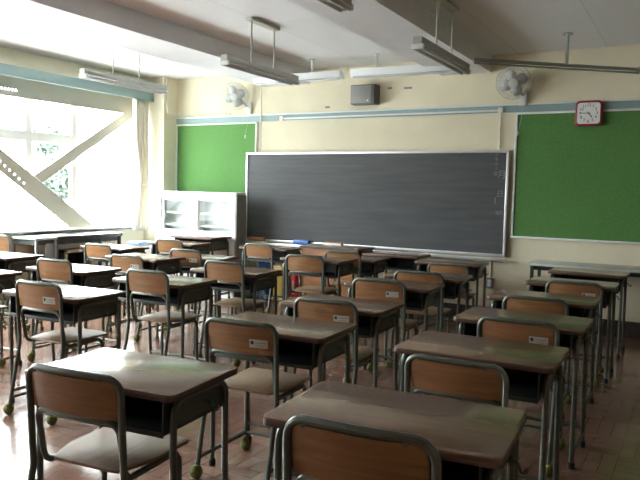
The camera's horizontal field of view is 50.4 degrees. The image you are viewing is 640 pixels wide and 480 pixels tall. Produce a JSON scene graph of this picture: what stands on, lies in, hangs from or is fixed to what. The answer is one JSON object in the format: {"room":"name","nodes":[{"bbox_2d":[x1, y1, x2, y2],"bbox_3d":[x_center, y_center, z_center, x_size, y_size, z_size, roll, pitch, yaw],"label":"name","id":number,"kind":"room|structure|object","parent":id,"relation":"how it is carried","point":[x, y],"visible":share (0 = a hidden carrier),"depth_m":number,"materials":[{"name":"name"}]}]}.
{"room":"classroom","nodes":[
{"label":"classroom","id":0,"kind":"room"},
{"bbox_2d":[0,46,143,304],"bbox_3d":[-4.946,-0.599,5.872,0.285,2.998,9.900,4,5,29],"label":"wall","id":1,"kind":"structure","parent":0,"point":[9,56],"depth_m":8.40,"materials":[{"name":"beige paint"}]},
{"bbox_2d":[0,74,132,227],"bbox_3d":[-3.705,-1.049,8.039,0.020,1.880,4.625,4,5,29],"label":"brace","id":2,"kind":"object","parent":1,"relation":"attached to","point":[33,185],"visible":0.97,"depth_m":8.68,"materials":[{"name":"beige paint"}]},
{"bbox_2d":[0,98,133,231],"bbox_3d":[-3.786,-1.041,8.105,0.075,1.920,4.670,4,5,29],"label":"window","id":3,"kind":"structure","parent":1,"relation":"in","point":[26,135],"depth_m":8.61,"materials":[{"name":"silver metal"}]},
{"bbox_2d":[0,63,153,101],"bbox_3d":[-3.616,-1.914,7.636,0.190,0.125,4.805,4,5,29],"label":"box","id":4,"kind":"object","parent":1,"relation":"attached to","point":[5,69],"visible":1,"depth_m":8.42,"materials":[{"name":"teal paint"}]},
{"bbox_2d":[132,98,150,229],"bbox_3d":[-3.611,-0.991,7.743,0.113,1.922,4.704,4,5,29],"label":"curtain","id":5,"kind":"object","parent":4,"relation":"hanging from","point":[140,110],"visible":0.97,"depth_m":9.64,"materials":[{"name":"fabric"}]},
{"bbox_2d":[0,297,639,479],"bbox_3d":[-1.444,1.167,4.024,8.385,0.100,10.100,4,5,29],"label":"floor","id":6,"kind":"structure","parent":0,"point":[611,451],"depth_m":4.29,"materials":[{"name":"brown wood"}]},
{"bbox_2d":[0,269,21,365],"bbox_3d":[-2.745,0.618,5.342,0.741,0.748,0.441,3,5,26],"label":"student desk","id":7,"kind":"object","parent":6,"relation":"on","point":[7,277],"visible":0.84,"depth_m":5.31,"materials":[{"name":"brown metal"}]},
{"bbox_2d":[0,251,43,336],"bbox_3d":[-3.109,0.515,6.667,0.741,0.748,0.441,3,5,26],"label":"student desk","id":8,"kind":"object","parent":6,"relation":"on","point":[12,261],"visible":0.58,"depth_m":6.53,"materials":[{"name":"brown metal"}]},
{"bbox_2d":[0,258,37,271],"bbox_3d":[-3.104,0.236,6.644,0.561,0.137,0.377,3,5,26],"label":"tray","id":9,"kind":"object","parent":8,"relation":"on","point":[4,265],"depth_m":6.49,"materials":[{"name":"grey metal"}]},
{"bbox_2d":[11,235,57,278],"bbox_3d":[-3.357,0.374,8.000,0.440,0.828,0.300,4,5,29],"label":"work table","id":10,"kind":"object","parent":6,"relation":"on","point":[50,243],"visible":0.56,"depth_m":7.92,"materials":[{"name":"grey laminate"}]},
{"bbox_2d":[3,279,108,424],"bbox_3d":[-1.661,0.663,4.337,0.435,0.850,0.529,3,5,27],"label":"chair","id":11,"kind":"object","parent":6,"relation":"on","point":[46,297],"visible":0.73,"depth_m":4.21,"materials":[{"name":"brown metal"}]},
{"bbox_2d":[2,283,125,402],"bbox_3d":[-1.673,0.706,4.462,0.741,0.748,0.441,3,5,27],"label":"student desk","id":12,"kind":"object","parent":6,"relation":"on","point":[81,304],"visible":0.59,"depth_m":4.38,"materials":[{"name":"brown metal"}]},
{"bbox_2d":[10,296,117,324],"bbox_3d":[-1.668,0.426,4.439,0.561,0.137,0.377,3,5,27],"label":"tray","id":13,"kind":"object","parent":12,"relation":"on","point":[70,311],"depth_m":4.34,"materials":[{"name":"grey metal"}]},
{"bbox_2d":[27,258,104,361],"bbox_3d":[-2.066,0.562,5.624,0.435,0.850,0.529,3,5,27],"label":"chair","id":14,"kind":"object","parent":6,"relation":"on","point":[48,269],"visible":0.46,"depth_m":5.45,"materials":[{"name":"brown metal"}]},
{"bbox_2d":[26,263,121,353],"bbox_3d":[-2.078,0.604,5.750,0.741,0.748,0.441,3,5,27],"label":"student desk","id":15,"kind":"object","parent":6,"relation":"on","point":[94,276],"visible":0.53,"depth_m":5.67,"materials":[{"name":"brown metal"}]},
{"bbox_2d":[32,271,114,287],"bbox_3d":[-2.073,0.325,5.726,0.561,0.137,0.377,3,5,27],"label":"tray","id":16,"kind":"object","parent":15,"relation":"on","point":[78,280],"depth_m":5.64,"materials":[{"name":"grey metal"}]},
{"bbox_2d":[58,247,91,264],"bbox_3d":[-3.103,0.433,8.492,0.255,0.653,0.410,4,5,29],"label":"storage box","id":17,"kind":"object","parent":6,"relation":"on","point":[74,255],"visible":0.29,"depth_m":8.57,"materials":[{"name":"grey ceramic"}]},
{"bbox_2d":[36,231,121,287],"bbox_3d":[-3.039,0.336,8.612,0.400,0.833,1.060,4,5,29],"label":"work table","id":18,"kind":"object","parent":6,"relation":"on","point":[98,236],"visible":0.44,"depth_m":8.50,"materials":[{"name":"grey metal"}]},
{"bbox_2d":[26,363,188,479],"bbox_3d":[-0.794,0.834,2.523,0.476,0.808,0.529,3,4,24],"label":"chair","id":19,"kind":"object","parent":6,"relation":"on","point":[78,395],"visible":0.96,"depth_m":2.40,"materials":[{"name":"brown wood"}]},
{"bbox_2d":[84,243,130,308],"bbox_3d":[-2.414,0.428,7.779,0.462,0.797,0.529,3,5,28],"label":"chair","id":20,"kind":"object","parent":6,"relation":"on","point":[91,250],"visible":0.39,"depth_m":7.60,"materials":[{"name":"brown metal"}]},
{"bbox_2d":[80,244,148,315],"bbox_3d":[-2.375,0.446,7.877,0.741,0.748,0.441,3,5,28],"label":"student desk","id":21,"kind":"object","parent":6,"relation":"on","point":[116,248],"visible":0.4,"depth_m":7.75,"materials":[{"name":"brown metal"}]},
{"bbox_2d":[87,250,144,261],"bbox_3d":[-2.370,0.167,7.854,0.561,0.137,0.377,3,5,28],"label":"tray","id":22,"kind":"object","parent":21,"relation":"on","point":[114,251],"depth_m":7.72,"materials":[{"name":"grey metal"}]},
{"bbox_2d":[25,348,237,479],"bbox_3d":[-0.716,0.860,2.604,0.741,0.748,0.441,3,4,24],"label":"student desk","id":23,"kind":"object","parent":6,"relation":"on","point":[164,394],"visible":0.74,"depth_m":2.52,"materials":[{"name":"laminate"}]},
{"bbox_2d":[43,389,221,438],"bbox_3d":[-0.710,0.581,2.581,0.561,0.137,0.377,3,4,24],"label":"tray","id":24,"kind":"object","parent":23,"relation":"on","point":[143,416],"depth_m":2.45,"materials":[{"name":"grey metal"}]},
{"bbox_2d":[105,254,166,341],"bbox_3d":[-1.762,0.526,6.608,0.462,0.797,0.529,4,5,29],"label":"chair","id":25,"kind":"object","parent":6,"relation":"on","point":[116,260],"visible":0.52,"depth_m":6.43,"materials":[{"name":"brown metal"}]},
{"bbox_2d":[105,253,185,339],"bbox_3d":[-1.721,0.540,6.705,0.741,0.758,0.441,4,5,29],"label":"student desk","id":26,"kind":"object","parent":6,"relation":"on","point":[167,264],"visible":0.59,"depth_m":6.61,"materials":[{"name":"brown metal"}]},
{"bbox_2d":[116,262,179,273],"bbox_3d":[-1.716,0.257,6.682,0.561,0.139,0.377,4,5,29],"label":"tray","id":27,"kind":"object","parent":26,"relation":"on","point":[166,268],"depth_m":6.59,"materials":[{"name":"grey metal"}]},
{"bbox_2d":[123,268,201,360],"bbox_3d":[-1.173,0.624,5.047,0.435,0.850,0.529,3,5,27],"label":"chair","id":28,"kind":"object","parent":6,"relation":"on","point":[154,283],"visible":0.66,"depth_m":4.92,"materials":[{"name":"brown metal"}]},
{"bbox_2d":[112,274,216,361],"bbox_3d":[-1.179,0.666,5.170,0.741,0.748,0.441,3,5,27],"label":"student desk","id":29,"kind":"object","parent":6,"relation":"on","point":[184,290],"visible":0.48,"depth_m":5.07,"materials":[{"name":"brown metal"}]},
{"bbox_2d":[119,283,209,306],"bbox_3d":[-1.175,0.388,5.147,0.561,0.137,0.377,3,5,27],"label":"tray","id":30,"kind":"object","parent":29,"relation":"on","point":[176,295],"depth_m":5.05,"materials":[{"name":"grey metal"}]},
{"bbox_2d":[151,239,197,310],"bbox_3d":[-1.727,0.393,8.249,0.435,0.831,0.529,3,5,26],"label":"chair","id":31,"kind":"object","parent":6,"relation":"on","point":[164,246],"visible":0.38,"depth_m":8.07,"materials":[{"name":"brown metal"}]},
{"bbox_2d":[148,241,212,308],"bbox_3d":[-1.718,0.414,8.362,0.741,0.773,0.441,3,5,26],"label":"student desk","id":32,"kind":"object","parent":6,"relation":"on","point":[203,247],"visible":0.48,"depth_m":8.26,"materials":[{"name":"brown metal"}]},
{"bbox_2d":[152,244,207,254],"bbox_3d":[-1.713,0.126,8.338,0.561,0.141,0.377,3,5,26],"label":"tray","id":33,"kind":"object","parent":32,"relation":"on","point":[185,246],"depth_m":8.27,"materials":[{"name":"grey metal"}]},
{"bbox_2d":[164,248,220,331],"bbox_3d":[-1.280,0.493,6.983,0.435,0.831,0.529,3,5,27],"label":"chair","id":34,"kind":"object","parent":6,"relation":"on","point":[193,257],"visible":0.38,"depth_m":6.77,"materials":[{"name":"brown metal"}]},
{"bbox_2d":[155,191,245,298],"bbox_3d":[-1.650,0.041,9.265,1.395,1.393,0.230,4,5,29],"label":"cabinet","id":35,"kind":"object","parent":6,"relation":"on","point":[177,212],"visible":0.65,"depth_m":9.19,"materials":[{"name":"grey metal"}]},
{"bbox_2d":[171,234,231,298],"bbox_3d":[-1.546,0.359,8.830,0.741,0.825,0.441,3,5,28],"label":"student desk","id":36,"kind":"object","parent":6,"relation":"on","point":[219,242],"visible":0.56,"depth_m":8.73,"materials":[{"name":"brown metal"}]},
{"bbox_2d":[175,238,226,250],"bbox_3d":[-1.541,0.051,8.805,0.561,0.151,0.377,3,5,28],"label":"tray","id":37,"kind":"object","parent":36,"relation":"on","point":[217,245],"depth_m":8.69,"materials":[{"name":"grey metal"}]},
{"bbox_2d":[168,254,238,316],"bbox_3d":[-1.239,0.536,7.081,0.741,0.734,0.441,3,5,27],"label":"student desk","id":38,"kind":"object","parent":6,"relation":"on","point":[205,257],"visible":0.15,"depth_m":7.03,"materials":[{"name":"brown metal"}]},
{"bbox_2d":[182,260,233,273],"bbox_3d":[-1.234,0.262,7.058,0.561,0.134,0.377,3,5,27],"label":"tray","id":39,"kind":"object","parent":38,"relation":"on","point":[184,270],"depth_m":7.04,"materials":[{"name":"grey metal"}]},
{"bbox_2d":[198,260,267,366],"bbox_3d":[-0.724,0.584,5.765,0.435,0.850,0.529,3,5,27],"label":"chair","id":40,"kind":"object","parent":6,"relation":"on","point":[225,272],"visible":0.59,"depth_m":5.61,"materials":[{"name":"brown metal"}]},
{"bbox_2d":[190,267,280,363],"bbox_3d":[-0.735,0.625,5.891,0.741,0.748,0.441,3,5,27],"label":"student desk","id":41,"kind":"object","parent":6,"relation":"on","point":[256,279],"visible":0.6,"depth_m":5.80,"materials":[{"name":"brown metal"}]},
{"bbox_2d":[196,272,273,293],"bbox_3d":[-0.730,0.346,5.868,0.561,0.137,0.377,3,5,27],"label":"tray","id":42,"kind":"object","parent":41,"relation":"on","point":[262,284],"depth_m":5.74,"materials":[{"name":"grey metal"}]},
{"bbox_2d":[190,317,310,479],"bbox_3d":[-0.325,0.777,3.470,0.462,0.808,0.529,3,5,26],"label":"chair","id":43,"kind":"object","parent":6,"relation":"on","point":[250,339],"visible":0.85,"depth_m":3.34,"materials":[{"name":"brown wood"}]},
{"bbox_2d":[238,243,282,313],"bbox_3d":[-0.658,0.434,8.186,0.435,0.808,0.529,3,5,27],"label":"chair","id":44,"kind":"object","parent":6,"relation":"on","point":[260,251],"visible":0.59,"depth_m":8.00,"materials":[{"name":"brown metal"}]},
{"bbox_2d":[239,245,300,307],"bbox_3d":[-0.593,0.459,8.271,0.741,0.748,0.441,3,5,27],"label":"student desk","id":45,"kind":"object","parent":6,"relation":"on","point":[278,251],"visible":0.27,"depth_m":8.20,"materials":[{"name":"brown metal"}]},
{"bbox_2d":[243,251,286,262],"bbox_3d":[-0.588,0.180,8.248,0.561,0.137,0.377,3,5,27],"label":"tray","id":46,"kind":"object","parent":45,"relation":"on","point":[276,254],"depth_m":8.22,"materials":[{"name":"grey metal"}]},
{"bbox_2d":[209,312,355,465],"bbox_3d":[-0.208,0.806,3.532,0.741,0.748,0.441,3,5,26],"label":"student desk","id":47,"kind":"object","parent":6,"relation":"on","point":[304,343],"visible":0.59,"depth_m":3.46,"materials":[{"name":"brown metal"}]},
{"bbox_2d":[214,339,344,369],"bbox_3d":[-0.203,0.527,3.509,0.561,0.137,0.377,3,5,26],"label":"tray","id":48,"kind":"object","parent":47,"relation":"on","point":[295,354],"depth_m":3.41,"materials":[{"name":"grey metal"}]},
{"bbox_2d":[283,254,336,314],"bbox_3d":[-0.083,0.542,6.747,0.462,0.824,0.529,3,5,27],"label":"chair","id":49,"kind":"object","parent":6,"relation":"on","point":[297,263],"visible":0.58,"depth_m":6.60,"materials":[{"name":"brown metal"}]},
{"bbox_2d":[280,256,357,314],"bbox_3d":[-0.018,0.565,6.833,0.741,0.769,0.441,3,5,27],"label":"student desk","id":50,"kind":"object","parent":6,"relation":"on","point":[334,267],"visible":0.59,"depth_m":6.73,"materials":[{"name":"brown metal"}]},
{"bbox_2d":[288,264,351,278],"bbox_3d":[-0.013,0.278,6.809,0.561,0.141,0.377,3,5,27],"label":"tray","id":51,"kind":"object","parent":50,"relation":"on","point":[332,271],"depth_m":6.70,"materials":[{"name":"grey metal"}]},
{"bbox_2d":[289,297,379,399],"bbox_3d":[0.097,0.738,4.159,0.462,0.808,0.529,3,5,27],"label":"chair","id":52,"kind":"object","parent":6,"relation":"on","point":[313,308],"visible":0.36,"depth_m":3.97,"materials":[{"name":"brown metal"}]},
{"bbox_2d":[299,243,374,296],"bbox_3d":[0.195,0.470,8.060,0.770,0.793,0.453,4,5,29],"label":"lectern","id":53,"kind":"object","parent":6,"relation":"on","point":[318,249],"visible":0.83,"depth_m":7.93,"materials":[{"name":"brown wood"}]},
{"bbox_2d":[279,294,403,403],"bbox_3d":[0.129,0.761,4.261,0.741,0.748,0.441,3,5,27],"label":"student desk","id":54,"kind":"object","parent":6,"relation":"on","point":[375,317],"visible":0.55,"depth_m":4.18,"materials":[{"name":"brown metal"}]},
{"bbox_2d":[287,307,393,338],"bbox_3d":[0.133,0.482,4.239,0.561,0.137,0.377,3,5,27],"label":"tray","id":55,"kind":"object","parent":54,"relation":"on","point":[366,324],"depth_m":4.13,"materials":[{"name":"grey metal"}]},
{"bbox_2d":[324,250,360,295],"bbox_3d":[0.297,0.515,7.241,0.462,0.824,0.529,3,5,26],"label":"chair","id":56,"kind":"object","parent":6,"relation":"on","point":[345,254],"visible":0.33,"depth_m":7.04,"materials":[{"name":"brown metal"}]},
{"bbox_2d":[320,256,389,295],"bbox_3d":[0.359,0.554,7.328,0.741,0.738,0.441,3,5,26],"label":"student desk","id":57,"kind":"object","parent":6,"relation":"on","point":[370,265],"visible":0.32,"depth_m":7.21,"materials":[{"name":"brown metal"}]},
{"bbox_2d":[354,262,383,275],"bbox_3d":[0.364,0.278,7.305,0.561,0.135,0.377,3,5,26],"label":"tray","id":58,"kind":"object","parent":57,"relation":"on","point":[367,268],"depth_m":7.20,"materials":[{"name":"grey metal"}]},
{"bbox_2d":[282,414,441,479],"bbox_3d":[0.159,0.880,1.918,0.476,0.846,0.529,3,4,25],"label":"chair","id":59,"kind":"object","parent":6,"relation":"on","point":[320,448],"visible":1,"depth_m":1.73,"materials":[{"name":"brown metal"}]},
{"bbox_2d":[343,277,418,390],"bbox_3d":[0.491,0.677,5.148,0.462,0.808,0.529,3,5,26],"label":"chair","id":60,"kind":"object","parent":6,"relation":"on","point":[364,288],"visible":0.5,"depth_m":4.96,"materials":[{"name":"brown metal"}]},
{"bbox_2d":[344,277,444,368],"bbox_3d":[0.563,0.703,5.231,0.741,0.748,0.441,3,5,26],"label":"student desk","id":61,"kind":"object","parent":6,"relation":"on","point":[420,295],"visible":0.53,"depth_m":5.15,"materials":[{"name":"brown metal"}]},
{"bbox_2d":[351,287,436,310],"bbox_3d":[0.568,0.424,5.208,0.561,0.137,0.377,3,5,26],"label":"tray","id":62,"kind":"object","parent":61,"relation":"on","point":[415,301],"depth_m":5.11,"materials":[{"name":"grey metal"}]},
{"bbox_2d":[263,381,528,479],"bbox_3d":[0.222,0.904,2.044,0.756,0.783,0.441,3,4,25],"label":"student desk","id":63,"kind":"object","parent":6,"relation":"on","point":[473,441],"visible":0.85,"depth_m":1.99,"materials":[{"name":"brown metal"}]},
{"bbox_2d":[281,429,486,479],"bbox_3d":[0.227,0.612,2.020,0.572,0.143,0.377,3,4,25],"label":"tray","id":64,"kind":"object","parent":63,"relation":"on","point":[451,470],"depth_m":1.98,"materials":[{"name":"grey metal"}]},
{"bbox_2d":[362,251,430,324],"bbox_3d":[0.858,0.530,7.713,0.741,0.753,0.441,3,5,28],"label":"student desk","id":65,"kind":"object","parent":6,"relation":"on","point":[398,260],"visible":0.37,"depth_m":7.66,"materials":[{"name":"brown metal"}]},
{"bbox_2d":[373,256,416,270],"bbox_3d":[0.863,0.249,7.690,0.561,0.138,0.377,3,5,28],"label":"tray","id":66,"kind":"object","parent":65,"relation":"on","point":[395,262],"depth_m":7.79,"materials":[{"name":"grey metal"}]},
{"bbox_2d":[386,270,451,366],"bbox_3d":[0.862,0.644,5.722,0.462,0.808,0.529,3,4,24],"label":"chair","id":67,"kind":"object","parent":6,"relation":"on","point":[423,276],"visible":0.45,"depth_m":5.57,"materials":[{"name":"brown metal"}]},
{"bbox_2d":[383,270,472,360],"bbox_3d":[0.913,0.669,5.816,0.741,0.748,0.441,3,4,24],"label":"student desk","id":68,"kind":"object","parent":6,"relation":"on","point":[456,285],"visible":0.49,"depth_m":5.73,"materials":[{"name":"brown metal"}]},
{"bbox_2d":[390,278,464,298],"bbox_3d":[0.918,0.390,5.793,0.561,0.137,0.377,3,4,24],"label":"tray","id":69,"kind":"object","parent":68,"relation":"on","point":[451,289],"depth_m":5.64,"materials":[{"name":"grey metal"}]},
{"bbox_2d":[421,263,475,332],"bbox_3d":[1.330,0.598,6.901,0.462,0.755,0.529,3,5,26],"label":"chair","id":70,"kind":"object","parent":6,"relation":"on","point":[434,267],"visible":0.32,"depth_m":6.73,"materials":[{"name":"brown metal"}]},
{"bbox_2d":[415,258,488,332],"bbox_3d":[1.349,0.594,7.008,0.741,0.748,0.441,3,5,26],"label":"student desk","id":71,"kind":"object","parent":6,"relation":"on","point":[477,269],"visible":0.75,"depth_m":6.96,"materials":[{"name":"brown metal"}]},
{"bbox_2d":[420,264,482,280],"bbox_3d":[1.354,0.315,6.985,0.561,0.137,0.377,3,5,26],"label":"tray","id":72,"kind":"object","parent":71,"relation":"on","point":[473,268],"depth_m":6.85,"materials":[{"name":"grey metal"}]},
{"bbox_2d":[404,354,518,479],"bbox_3d":[0.630,0.858,2.990,0.486,0.759,0.529,4,5,28],"label":"chair","id":73,"kind":"object","parent":6,"relation":"on","point":[480,382],"visible":0.52,"depth_m":2.80,"materials":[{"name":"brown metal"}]},
{"bbox_2d":[394,331,570,479],"bbox_3d":[0.726,0.858,3.103,0.763,0.748,0.441,4,5,28],"label":"student desk","id":74,"kind":"object","parent":6,"relation":"on","point":[531,369],"visible":0.7,"depth_m":3.02,"materials":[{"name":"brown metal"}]},
{"bbox_2d":[407,354,544,403],"bbox_3d":[0.730,0.579,3.080,0.578,0.137,0.377,4,5,28],"label":"tray","id":75,"kind":"object","parent":74,"relation":"on","point":[524,386],"depth_m":2.97,"materials":[{"name":"grey metal"}]},
{"bbox_2d":[474,316,565,476],"bbox_3d":[1.117,0.799,3.771,0.472,0.789,0.529,4,5,29],"label":"chair","id":76,"kind":"object","parent":6,"relation":"on","point":[503,328],"visible":0.43,"depth_m":3.57,"materials":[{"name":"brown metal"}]},
{"bbox_2d":[454,307,594,469],"bbox_3d":[1.146,0.813,3.876,0.763,0.748,0.441,4,5,29],"label":"student desk","id":77,"kind":"object","parent":6,"relation":"on","point":[574,331],"visible":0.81,"depth_m":3.84,"materials":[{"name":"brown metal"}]},
{"bbox_2d":[463,323,575,359],"bbox_3d":[1.151,0.534,3.853,0.578,0.137,0.377,4,5,29],"label":"tray","id":78,"kind":"object","parent":77,"relation":"on","point":[568,341],"depth_m":3.88,"materials":[{"name":"grey metal"}]},
{"bbox_2d":[498,295,571,420],"bbox_3d":[1.478,0.750,4.623,0.462,0.782,0.529,4,5,28],"label":"chair","id":79,"kind":"object","parent":6,"relation":"on","point":[514,302],"visible":0.3,"depth_m":4.44,"materials":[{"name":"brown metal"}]},
{"bbox_2d":[487,289,602,417],"bbox_3d":[1.536,0.762,4.711,0.756,0.748,0.441,4,5,28],"label":"student desk","id":80,"kind":"object","parent":6,"relation":"on","point":[579,306],"visible":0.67,"depth_m":4.69,"materials":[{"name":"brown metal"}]},
{"bbox_2d":[495,300,587,317],"bbox_3d":[1.541,0.483,4.688,0.572,0.137,0.377,4,5,28],"label":"tray","id":81,"kind":"object","parent":80,"relation":"on","point":[576,312],"depth_m":4.75,"materials":[{"name":"grey metal"}]},
{"bbox_2d":[525,276,620,383],"bbox_3d":[2.041,0.714,5.548,0.741,0.748,0.441,4,5,28],"label":"student desk","id":82,"kind":"object","parent":6,"relation":"on","point":[537,283],"visible":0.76,"depth_m":5.50,"materials":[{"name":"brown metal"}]},
{"bbox_2d":[532,285,608,308],"bbox_3d":[2.045,0.435,5.525,0.561,0.137,0.377,4,5,28],"label":"tray","id":83,"kind":"object","parent":82,"relation":"on","point":[537,288],"depth_m":5.52,"materials":[{"name":"grey metal"}]},
{"bbox_2d":[545,280,603,386],"bbox_3d":[2.035,0.702,5.431,0.462,0.789,0.529,4,5,28],"label":"chair","id":84,"kind":"object","parent":6,"relation":"on","point":[554,286],"visible":0.56,"depth_m":5.22,"materials":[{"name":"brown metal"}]},
{"bbox_2d":[528,260,639,278],"bbox_3d":[3.018,0.647,6.769,1.800,0.753,0.440,4,5,29],"label":"table","id":85,"kind":"object","parent":6,"relation":"on","point":[539,265],"visible":0.59,"depth_m":6.88,"materials":[{"name":"grey laminate"}]},
{"bbox_2d":[547,267,631,358],"bbox_3d":[2.502,0.666,6.376,0.741,0.748,0.441,4,5,30],"label":"student desk","id":86,"kind":"object","parent":6,"relation":"on","point":[620,277],"visible":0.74,"depth_m":6.31,"materials":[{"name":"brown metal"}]},
{"bbox_2d":[553,274,620,293],"bbox_3d":[2.506,0.387,6.353,0.561,0.137,0.377,4,5,30],"label":"tray","id":87,"kind":"object","parent":86,"relation":"on","point":[594,277],"depth_m":6.39,"materials":[{"name":"grey metal"}]},
{"bbox_2d":[0,0,639,79],"bbox_3d":[-1.371,-1.947,3.802,8.385,0.150,10.100,4,5,29],"label":"ceiling","id":88,"kind":"structure","parent":0,"point":[498,27],"depth_m":6.61,"materials":[{"name":"white paint"}]},
{"bbox_2d":[79,46,167,93],"bbox_3d":[-2.062,-1.886,7.251,0.100,0.493,1.200,4,5,29],"label":"pendant lamp","id":89,"kind":"object","parent":88,"relation":"hanging from","point":[85,73],"visible":0.71,"depth_m":7.15,"materials":[{"name":"grey metal"}]},
{"bbox_2d":[219,17,299,85],"bbox_3d":[-0.534,-1.788,6.382,0.100,0.493,1.200,4,5,29],"label":"pendant lamp","id":90,"kind":"object","parent":88,"relation":"hanging from","point":[227,60],"visible":1,"depth_m":6.30,"materials":[{"name":"grey metal"}]},
{"bbox_2d":[253,59,344,85],"bbox_3d":[-0.273,-2.027,8.214,1.240,0.267,0.135,4,5,30],"label":"lamp","id":91,"kind":"object","parent":88,"relation":"hanging from","point":[311,76],"visible":0.6,"depth_m":8.06,"materials":[{"name":"white"}]},
{"bbox_2d":[288,0,491,75],"bbox_3d":[-0.729,-1.740,3.456,0.575,0.185,9.900,4,5,29],"label":"ceiling beam","id":92,"kind":"structure","parent":88,"relation":"attached to","point":[392,25],"depth_m":5.77,"materials":[{"name":"paint"}]},
{"bbox_2d":[350,53,458,78],"bbox_3d":[0.923,-1.952,7.552,1.240,0.267,0.135,3,5,27],"label":"lamp","id":93,"kind":"object","parent":88,"relation":"hanging from","point":[405,70],"visible":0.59,"depth_m":7.54,"materials":[{"name":"white"}]},
{"bbox_2d":[411,0,470,74],"bbox_3d":[1.017,-1.693,5.547,0.100,0.493,1.200,4,5,29],"label":"pendant lamp","id":94,"kind":"object","parent":88,"relation":"hanging from","point":[420,43],"visible":1,"depth_m":5.47,"materials":[{"name":"grey metal"}]},
{"bbox_2d":[472,32,639,73],"bbox_3d":[2.297,-1.810,6.503,1.751,0.337,0.100,1,4,-11],"label":"pendant lamp","id":95,"kind":"object","parent":88,"relation":"hanging from","point":[567,34],"visible":1,"depth_m":6.51,"materials":[{"name":"silver metal"}]},
{"bbox_2d":[177,44,639,322],"bbox_3d":[1.034,-0.633,8.298,8.385,2.998,0.150,4,5,29],"label":"wall","id":96,"kind":"structure","parent":0,"point":[196,96],"depth_m":7.88,"materials":[{"name":"beige paint"}]},
{"bbox_2d":[0,0,309,86],"bbox_3d":[-2.819,-1.871,4.613,0.650,0.185,9.900,4,5,29],"label":"beam","id":97,"kind":"structure","parent":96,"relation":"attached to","point":[101,21],"depth_m":6.27,"materials":[{"name":"paint"}]},
{"bbox_2d":[144,77,177,240],"bbox_3d":[-2.325,-0.825,9.906,0.370,2.998,0.290,4,5,29],"label":"pillar","id":98,"kind":"structure","parent":96,"relation":"attached to","point":[162,126],"depth_m":9.74,"materials":[{"name":"beige paint"}]},
{"bbox_2d":[176,122,257,192],"bbox_3d":[-1.476,-1.009,9.568,1.410,1.255,0.034,4,5,29],"label":"bulletin board","id":99,"kind":"object","parent":96,"relation":"attached to","point":[210,157],"visible":0.77,"depth_m":9.57,"materials":[{"name":"fabric"}]},
{"bbox_2d":[221,82,251,138],"bbox_3d":[-1.128,-1.744,9.167,0.398,0.735,0.247,2,4,8],"label":"wall fan","id":100,"kind":"object","parent":96,"relation":"attached to","point":[234,96],"visible":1,"depth_m":9.10,"materials":[{"name":"grey plastic"}]},
{"bbox_2d":[350,84,379,105],"bbox_3d":[0.545,-1.776,8.325,0.340,0.235,0.160,4,5,29],"label":"wall speaker","id":101,"kind":"object","parent":96,"relation":"attached to","point":[364,94],"visible":1,"depth_m":8.26,"materials":[{"name":"grey plastic"}]},
{"bbox_2d":[245,150,509,260],"bbox_3d":[0.516,-0.477,8.400,3.580,1.232,0.118,4,5,29],"label":"blackboard","id":102,"kind":"object","parent":96,"relation":"attached to","point":[453,202],"visible":0.95,"depth_m":8.29,"materials":[{"name":"stone"}]},
{"bbox_2d":[246,241,505,260],"bbox_3d":[0.497,0.123,8.434,3.580,0.030,0.099,4,5,29],"label":"chalk tray","id":103,"kind":"object","parent":102,"relation":"on","point":[275,244],"depth_m":7.99,"materials":[{"name":"silver metal"}]},
{"bbox_2d":[283,110,497,118],"bbox_3d":[0.764,-1.525,8.283,2.880,0.020,0.012,4,5,29],"label":"trim","id":104,"kind":"structure","parent":96,"relation":"attached to","point":[474,110],"depth_m":8.19,"materials":[{"name":"white wood"}]},
{"bbox_2d":[176,98,639,123],"bbox_3d":[1.256,-1.508,8.027,7.630,0.075,0.018,4,5,29],"label":"trim","id":105,"kind":"structure","parent":96,"relation":"attached to","point":[613,104],"depth_m":8.06,"materials":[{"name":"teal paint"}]},
{"bbox_2d":[289,296,639,337],"bbox_3d":[1.202,0.802,8.191,7.630,0.158,0.020,4,5,29],"label":"baseboard","id":106,"kind":"structure","parent":96,"relation":"attached to","point":[632,329],"depth_m":7.13,"materials":[{"name":"grey"}]},
{"bbox_2d":[496,64,531,135],"bbox_3d":[2.082,-1.512,7.375,0.365,0.735,0.284,2,4,6],"label":"wall fan","id":107,"kind":"object","parent":96,"relation":"attached to","point":[514,82],"visible":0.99,"depth_m":7.30,"materials":[{"name":"grey plastic"}]},
{"bbox_2d":[511,108,639,244],"bbox_3d":[3.054,-0.660,7.065,2.065,1.385,0.034,4,5,29],"label":"bulletin board","id":108,"kind":"object","parent":96,"relation":"attached to","point":[571,182],"visible":1,"depth_m":7.24,"materials":[{"name":"fabric"}]},
{"bbox_2d":[575,100,602,126],"bbox_3d":[2.811,-1.323,7.108,0.270,0.264,0.058,4,5,29],"label":"wall clock","id":109,"kind":"object","parent":108,"relation":"attached to","point":[587,113],"visible":1,"depth_m":7.08,"materials":[{"name":"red plastic"}]},
{"label":"outside","id":110,"kind":"structure","parent":0,"visible":0},
{"bbox_3d":[-17.030,3.346,24.005,37.400,0.100,65.000,4,5,29],"label":"ground","id":111,"kind":"structure","parent":110,"visible":0},
{"bbox_2d":[32,125,67,226],"bbox_3d":[-7.209,0.460,18.092,1.078,6.972,1.106,4,5,29],"label":"broadleaf tree","id":112,"kind":"object","parent":111,"relation":"on","point":[49,150],"visible":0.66,"depth_m":17.72,"materials":[{"name":"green plant"}]},
{"bbox_2d":[43,167,78,225],"bbox_3d":[-5.966,1.215,15.441,0.943,5.898,0.977,-1,5,-33],"label":"broadleaf tree","id":113,"kind":"object","parent":111,"relation":"on","point":[58,183],"visible":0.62,"depth_m":15.03,"materials":[{"name":"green plant"}]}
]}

